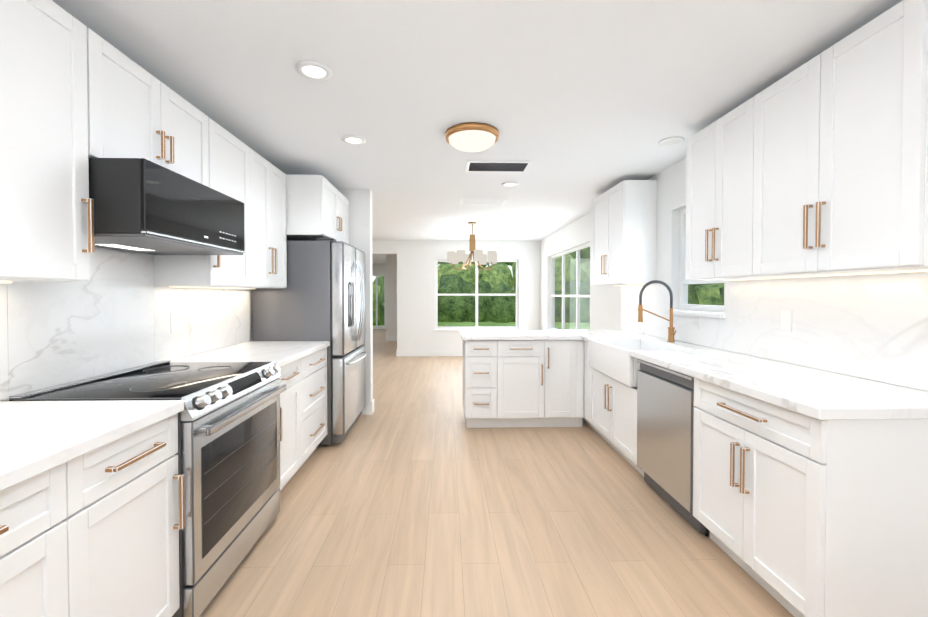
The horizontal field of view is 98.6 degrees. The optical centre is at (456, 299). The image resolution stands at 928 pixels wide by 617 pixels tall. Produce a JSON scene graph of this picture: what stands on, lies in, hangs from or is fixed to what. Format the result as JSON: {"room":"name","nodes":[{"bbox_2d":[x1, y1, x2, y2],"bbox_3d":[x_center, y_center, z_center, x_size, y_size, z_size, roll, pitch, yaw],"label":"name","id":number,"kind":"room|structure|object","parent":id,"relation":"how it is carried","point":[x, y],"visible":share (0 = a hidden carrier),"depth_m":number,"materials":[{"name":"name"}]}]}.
{"room":"kitchen","nodes":[
{"label":"kitchen","id":0,"kind":"room"},
{"bbox_2d":[1,247,251,400],"bbox_3d":[-1.772,0.079,0.980,0.150,2.440,6.880,0,1,-1],"label":"wall","id":1,"kind":"structure","parent":0,"point":[94,247],"depth_m":3.40,"materials":[{"name":"white paint"}]},
{"bbox_2d":[0,0,95,282],"bbox_3d":[-1.538,-0.545,1.207,0.326,0.960,0.579,0,1,-1],"label":"upper cabinet","id":2,"kind":"object","parent":1,"relation":"attached to","point":[75,94],"depth_m":1.35,"materials":[{"name":"white paint"}]},
{"bbox_2d":[0,248,249,400],"bbox_3d":[-1.713,0.121,1.885,0.012,0.729,2.945,0,1,-1],"label":"backsplash","id":3,"kind":"structure","parent":1,"relation":"attached to","point":[112,314],"depth_m":1.94,"materials":[{"name":"stone"}]},
{"bbox_2d":[96,34,175,171],"bbox_3d":[-1.551,-0.789,1.716,0.326,0.486,0.437,0,1,-1],"label":"upper cabinet","id":4,"kind":"object","parent":1,"relation":"attached to","point":[136,111],"depth_m":1.71,"materials":[{"name":"white paint"}]},
{"bbox_2d":[88,158,244,254],"bbox_3d":[-1.455,-0.395,1.884,0.525,0.298,0.749,0,1,-1],"label":"over-the-range microwave","id":5,"kind":"object","parent":4,"relation":"attached to","point":[143,205],"visible":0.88,"depth_m":1.64,"materials":[{"name":"black metal"}]},
{"bbox_2d":[176,93,211,187],"bbox_3d":[-1.559,-0.794,2.034,0.326,0.486,0.437,0,1,-1],"label":"upper cabinet","id":6,"kind":"object","parent":1,"relation":"attached to","point":[193,127],"depth_m":2.13,"materials":[{"name":"white paint"}]},
{"bbox_2d":[152,120,259,287],"bbox_3d":[-1.571,-0.564,2.523,0.326,0.960,0.525,0,1,-1],"label":"upper cabinet","id":7,"kind":"object","parent":1,"relation":"attached to","point":[233,162],"depth_m":2.46,"materials":[{"name":"white paint"}]},
{"bbox_2d":[236,167,287,288],"bbox_3d":[-1.587,-0.574,3.161,0.326,0.960,0.369,0,1,-1],"label":"upper cabinet","id":8,"kind":"object","parent":1,"relation":"attached to","point":[281,178],"depth_m":3.27,"materials":[{"name":"white paint"}]},
{"bbox_2d":[256,153,275,287],"bbox_3d":[-1.580,-0.569,2.881,0.326,0.960,0.428,0,1,-1],"label":"upper cabinet","id":9,"kind":"object","parent":1,"relation":"attached to","point":[265,171],"depth_m":2.98,"materials":[{"name":"white paint"}]},
{"bbox_2d":[288,175,339,240],"bbox_3d":[-1.450,-0.808,3.619,0.623,0.505,0.517,0,1,-1],"label":"upper cabinet","id":10,"kind":"object","parent":1,"relation":"attached to","point":[313,202],"depth_m":3.37,"materials":[{"name":"white paint"}]},
{"bbox_2d":[340,193,348,243],"bbox_3d":[-1.460,-0.814,4.017,0.623,0.505,0.517,0,1,-1],"label":"upper cabinet","id":11,"kind":"object","parent":1,"relation":"attached to","point":[344,202],"depth_m":4.12,"materials":[{"name":"white paint"}]},
{"bbox_2d":[337,189,372,414],"bbox_3d":[-1.356,0.029,4.368,0.840,2.440,0.125,0,1,-1],"label":"wall","id":12,"kind":"structure","parent":0,"point":[360,205],"depth_m":4.31,"materials":[{"name":"white paint"}]},
{"bbox_2d":[371,399,373,412],"bbox_3d":[-3.479,1.178,4.402,5.115,0.140,0.018,0,1,-1],"label":"baseboard","id":13,"kind":"structure","parent":12,"relation":"attached to","point":[372,402],"depth_m":4.36,"materials":[{"name":"white paint"}]},
{"bbox_2d":[372,264,385,274],"bbox_3d":[-4.089,-0.128,14.910,4.360,2.440,0.150,0,1,-1],"label":"wall","id":14,"kind":"structure","parent":0,"point":[377,269],"depth_m":14.85,"materials":[{"name":"white paint"}]},
{"bbox_2d":[372,275,385,328],"bbox_3d":[-2.998,0.077,14.915,0.700,2.030,0.100,0,1,-1],"label":"window","id":15,"kind":"structure","parent":14,"relation":"in","point":[379,327],"depth_m":14.90,"materials":[{"name":"white paint"}]},
{"bbox_2d":[386,254,391,335],"bbox_3d":[-1.935,-0.099,12.986,0.150,2.440,3.795,0,1,-1],"label":"wall","id":16,"kind":"structure","parent":0,"point":[388,269],"depth_m":11.09,"materials":[{"name":"white paint"}]},
{"bbox_2d":[392,254,396,335],"bbox_3d":[-1.485,-0.072,11.173,0.620,2.440,0.150,0,1,-1],"label":"wall","id":17,"kind":"structure","parent":0,"point":[394,256],"depth_m":11.09,"materials":[{"name":"white paint"}]},
{"bbox_2d":[386,336,396,340],"bbox_3d":[-1.653,1.079,11.104,0.620,0.140,0.015,0,1,-1],"label":"baseboard","id":18,"kind":"structure","parent":17,"relation":"attached to","point":[388,338],"depth_m":11.09,"materials":[{"name":"white paint"}]},
{"bbox_2d":[372,240,539,349],"bbox_3d":[-2.112,-0.032,8.428,8.050,2.440,0.150,0,1,-1],"label":"wall","id":19,"kind":"structure","parent":0,"point":[415,288],"depth_m":8.38,"materials":[{"name":"white paint"}]},
{"bbox_2d":[396,350,461,355],"bbox_3d":[0.227,1.119,8.421,2.995,0.140,0.021,0,1,-1],"label":"baseboard","id":20,"kind":"structure","parent":19,"relation":"attached to","point":[426,352],"depth_m":8.39,"materials":[{"name":"white paint"}]},
{"bbox_2d":[433,258,518,330],"bbox_3d":[0.427,-0.107,8.475,1.850,1.530,0.180,0,1,-1],"label":"dining room window","id":21,"kind":"structure","parent":19,"relation":"in","point":[459,328],"depth_m":8.48,"materials":[{"name":"white paint"}]},
{"bbox_2d":[52,0,902,263],"bbox_3d":[-2.134,-1.260,6.263,8.200,0.080,17.500,0,1,-1],"label":"ceiling","id":22,"kind":"structure","parent":0,"point":[581,104],"depth_m":2.10,"materials":[{"name":"white paint"}]},
{"bbox_2d":[296,60,331,80],"bbox_3d":[-0.718,-1.150,2.008,0.174,0.012,0.174,0,1,-1],"label":"recessed light","id":23,"kind":"object","parent":22,"relation":"in","point":[314,70],"visible":1,"depth_m":2.00,"materials":[{"name":"white paint"}]},
{"bbox_2d":[342,135,365,144],"bbox_3d":[-0.750,-1.164,2.908,0.174,0.012,0.174,0,1,-1],"label":"recessed light","id":24,"kind":"object","parent":22,"relation":"in","point":[354,139],"visible":1,"depth_m":2.89,"materials":[{"name":"white paint"}]},
{"bbox_2d":[445,122,498,151],"bbox_3d":[0.108,-1.115,2.800,0.380,0.104,0.380,0,1,-1],"label":"flush-mount ceiling light","id":25,"kind":"object","parent":22,"relation":"attached to","point":[472,137],"visible":1,"depth_m":2.69,"materials":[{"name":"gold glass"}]},
{"bbox_2d":[447,222,496,269],"bbox_3d":[0.246,-0.846,6.288,0.798,0.745,0.798,0,1,-1],"label":"chandelier","id":26,"kind":"object","parent":22,"relation":"hanging from","point":[480,258],"visible":1,"depth_m":6.17,"materials":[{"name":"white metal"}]},
{"bbox_2d":[465,161,532,172],"bbox_3d":[0.361,-1.175,3.525,0.560,0.008,0.300,0,1,-1],"label":"ceiling vent","id":27,"kind":"object","parent":22,"relation":"in","point":[501,166],"visible":0.96,"depth_m":3.51,"materials":[{"name":"black metal"}]},
{"bbox_2d":[502,182,518,186],"bbox_3d":[0.546,-1.181,4.080,0.174,0.012,0.174,0,1,-1],"label":"recessed light","id":28,"kind":"object","parent":22,"relation":"in","point":[508,184],"visible":0.94,"depth_m":4.08,"materials":[{"name":"white paint"}]},
{"bbox_2d":[658,136,684,145],"bbox_3d":[1.580,-1.164,2.936,0.174,0.012,0.174,0,1,-1],"label":"recessed light","id":29,"kind":"object","parent":22,"relation":"in","point":[670,141],"visible":1,"depth_m":2.93,"materials":[{"name":"white paint"}]},
{"bbox_2d":[199,329,793,616],"bbox_3d":[-2.134,1.260,6.301,8.200,0.080,17.500,0,1,-1],"label":"floor","id":30,"kind":"structure","parent":0,"point":[412,495],"depth_m":2.20,"materials":[{"name":"brown wood"}]},
{"bbox_2d":[0,449,99,616],"bbox_3d":[-1.361,0.865,0.787,0.658,0.872,0.670,0,1,-1],"label":"base cabinet","id":31,"kind":"object","parent":30,"relation":"on","point":[94,533],"depth_m":1.03,"materials":[{"name":"white paint"}]},
{"bbox_2d":[0,341,329,490],"bbox_3d":[-1.376,0.390,1.897,0.683,0.040,2.945,0,1,-1],"label":"countertop","id":32,"kind":"structure","parent":31,"relation":"on","point":[38,437],"depth_m":1.27,"materials":[{"name":"stone"}]},
{"bbox_2d":[96,413,183,616],"bbox_3d":[-1.373,0.858,1.281,0.658,0.872,0.439,0,1,-1],"label":"base cabinet","id":33,"kind":"object","parent":30,"relation":"on","point":[142,506],"depth_m":1.33,"materials":[{"name":"white paint"}]},
{"bbox_2d":[9,361,286,616],"bbox_3d":[-1.328,0.820,1.912,0.724,0.929,0.806,0,1,-1],"label":"range","id":34,"kind":"object","parent":30,"relation":"on","point":[228,453],"visible":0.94,"depth_m":1.74,"materials":[{"name":"grey metal"}]},
{"bbox_2d":[184,357,303,522],"bbox_3d":[-1.404,0.839,2.536,0.658,0.872,0.430,0,1,-1],"label":"base cabinet","id":35,"kind":"object","parent":30,"relation":"on","point":[292,374],"depth_m":2.62,"materials":[{"name":"white paint"}]},
{"bbox_2d":[252,238,366,445],"bbox_3d":[-1.320,0.362,3.839,0.845,1.786,0.907,0,1,-1],"label":"fridge","id":36,"kind":"object","parent":30,"relation":"on","point":[321,297],"visible":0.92,"depth_m":3.39,"materials":[{"name":"grey metal"}]},
{"bbox_2d":[304,347,326,462],"bbox_3d":[-1.417,0.832,3.030,0.658,0.872,0.679,0,1,-1],"label":"base cabinet","id":37,"kind":"object","parent":30,"relation":"on","point":[315,368],"depth_m":3.07,"materials":[{"name":"white paint"}]},
{"bbox_2d":[462,340,505,427],"bbox_3d":[0.254,0.815,4.117,0.367,0.872,0.610,0,1,-1],"label":"base cabinet","id":38,"kind":"object","parent":30,"relation":"on","point":[483,361],"depth_m":3.82,"materials":[{"name":"white paint"}]},
{"bbox_2d":[506,340,553,427],"bbox_3d":[0.637,0.815,4.127,0.516,0.872,0.610,0,1,-1],"label":"base cabinet","id":39,"kind":"object","parent":30,"relation":"on","point":[529,363],"depth_m":3.83,"materials":[{"name":"white paint"}]},
{"bbox_2d":[460,329,619,339],"bbox_3d":[0.851,0.357,4.126,1.620,0.040,0.669,0,1,-1],"label":"countertop","id":40,"kind":"structure","parent":39,"relation":"on","point":[465,334],"depth_m":3.92,"materials":[{"name":"stone"}]},
{"bbox_2d":[554,340,573,426],"bbox_3d":[1.005,0.815,4.136,0.459,0.872,0.610,0,1,-1],"label":"base cabinet","id":41,"kind":"object","parent":30,"relation":"on","point":[563,349],"depth_m":3.84,"materials":[{"name":"white paint"}]},
{"bbox_2d":[574,340,640,439],"bbox_3d":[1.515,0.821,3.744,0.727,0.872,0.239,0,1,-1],"label":"base cabinet","id":42,"kind":"object","parent":30,"relation":"on","point":[607,405],"depth_m":3.42,"materials":[{"name":"white paint"}]},
{"bbox_2d":[588,338,691,386],"bbox_3d":[1.459,0.483,3.237,0.498,0.254,0.830,0,1,-1],"label":"farmhouse sink","id":43,"kind":"object","parent":42,"relation":"in","point":[612,358],"visible":0.52,"depth_m":3.24,"materials":[{"name":"white ceramic"}]},
{"bbox_2d":[637,359,709,536],"bbox_3d":[1.557,0.841,2.459,0.607,0.866,0.614,0,1,-1],"label":"dishwasher","id":44,"kind":"object","parent":30,"relation":"on","point":[665,411],"visible":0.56,"depth_m":2.38,"materials":[{"name":"grey metal"}]},
{"bbox_2d":[693,378,927,616],"bbox_3d":[1.601,0.850,1.780,0.653,0.872,0.730,0,1,-1],"label":"base cabinet","id":45,"kind":"object","parent":30,"relation":"on","point":[796,514],"depth_m":1.42,"materials":[{"name":"white paint"}]},
{"bbox_2d":[580,329,927,419],"bbox_3d":[1.554,0.375,2.935,0.688,0.040,3.085,0,1,-1],"label":"countertop","id":46,"kind":"structure","parent":45,"relation":"on","point":[818,394],"depth_m":1.77,"materials":[{"name":"stone"}]},
{"bbox_2d":[637,280,675,341],"bbox_3d":[1.656,0.092,3.262,0.312,0.513,0.148,0,1,-1],"label":"faucet","id":47,"kind":"object","parent":46,"relation":"on","point":[671,328],"visible":1,"depth_m":3.29,"materials":[{"name":"gold metal"}]},
{"bbox_2d":[540,158,923,390],"bbox_3d":[1.971,0.047,3.118,0.150,2.440,10.970,0,1,-1],"label":"wall","id":48,"kind":"structure","parent":0,"point":[605,306],"depth_m":4.78,"materials":[{"name":"white paint"}]},
{"bbox_2d":[547,240,589,329],"bbox_3d":[1.868,-0.101,6.670,0.180,1.490,2.400,0,1,-1],"label":"dining window","id":49,"kind":"structure","parent":48,"relation":"in","point":[551,295],"depth_m":7.04,"materials":[{"name":"white paint"}]},
{"bbox_2d":[592,196,599,284],"bbox_3d":[1.702,-0.646,4.307,0.325,0.970,0.459,0,1,-1],"label":"upper cabinet","id":50,"kind":"object","parent":48,"relation":"attached to","point":[596,202],"depth_m":4.41,"materials":[{"name":"white paint"}]},
{"bbox_2d":[600,180,656,285],"bbox_3d":[1.711,-0.640,3.966,0.325,0.970,0.459,0,1,-1],"label":"upper cabinet","id":51,"kind":"object","parent":48,"relation":"attached to","point":[628,210],"depth_m":3.74,"materials":[{"name":"white paint"}]},
{"bbox_2d":[670,204,723,313],"bbox_3d":[1.970,-0.349,3.167,0.150,0.890,0.700,0,1,-1],"label":"window","id":52,"kind":"structure","parent":48,"relation":"in","point":[679,284],"depth_m":3.47,"materials":[{"name":"white paint"}]},
{"bbox_2d":[685,129,737,280],"bbox_3d":[1.745,-0.620,2.571,0.325,0.970,0.362,0,1,-1],"label":"upper cabinet","id":53,"kind":"object","parent":48,"relation":"attached to","point":[694,265],"depth_m":2.65,"materials":[{"name":"white paint"}]},
{"bbox_2d":[704,105,739,279],"bbox_3d":[1.752,-0.616,2.299,0.325,0.970,0.422,0,1,-1],"label":"upper cabinet","id":54,"kind":"object","parent":48,"relation":"attached to","point":[721,137],"depth_m":2.39,"materials":[{"name":"white paint"}]},
{"bbox_2d":[621,272,927,390],"bbox_3d":[1.880,0.107,2.939,0.040,0.492,3.085,0,1,-1],"label":"backsplash","id":55,"kind":"structure","parent":48,"relation":"attached to","point":[872,327],"depth_m":2.09,"materials":[{"name":"stone"}]},
{"bbox_2d":[740,64,823,279],"bbox_3d":[1.760,-0.611,1.957,0.325,0.970,0.499,0,1,-1],"label":"upper cabinet","id":56,"kind":"object","parent":48,"relation":"attached to","point":[770,119],"depth_m":2.03,"materials":[{"name":"white paint"}]},
{"bbox_2d":[800,0,927,275],"bbox_3d":[1.769,-0.606,1.607,0.325,0.970,0.439,0,1,-1],"label":"upper cabinet","id":57,"kind":"object","parent":48,"relation":"attached to","point":[817,166],"depth_m":1.57,"materials":[{"name":"white paint"}]},
{"label":"outside","id":58,"kind":"structure","parent":0,"visible":0},
{"bbox_2d":[372,247,723,329],"bbox_3d":[4.328,-2.696,30.012,70.000,8.855,80.000,0,1,-1],"label":"garden","id":59,"kind":"object","parent":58,"point":[460,310],"depth_m":19.83,"materials":[{"name":"green plant"}]}
]}

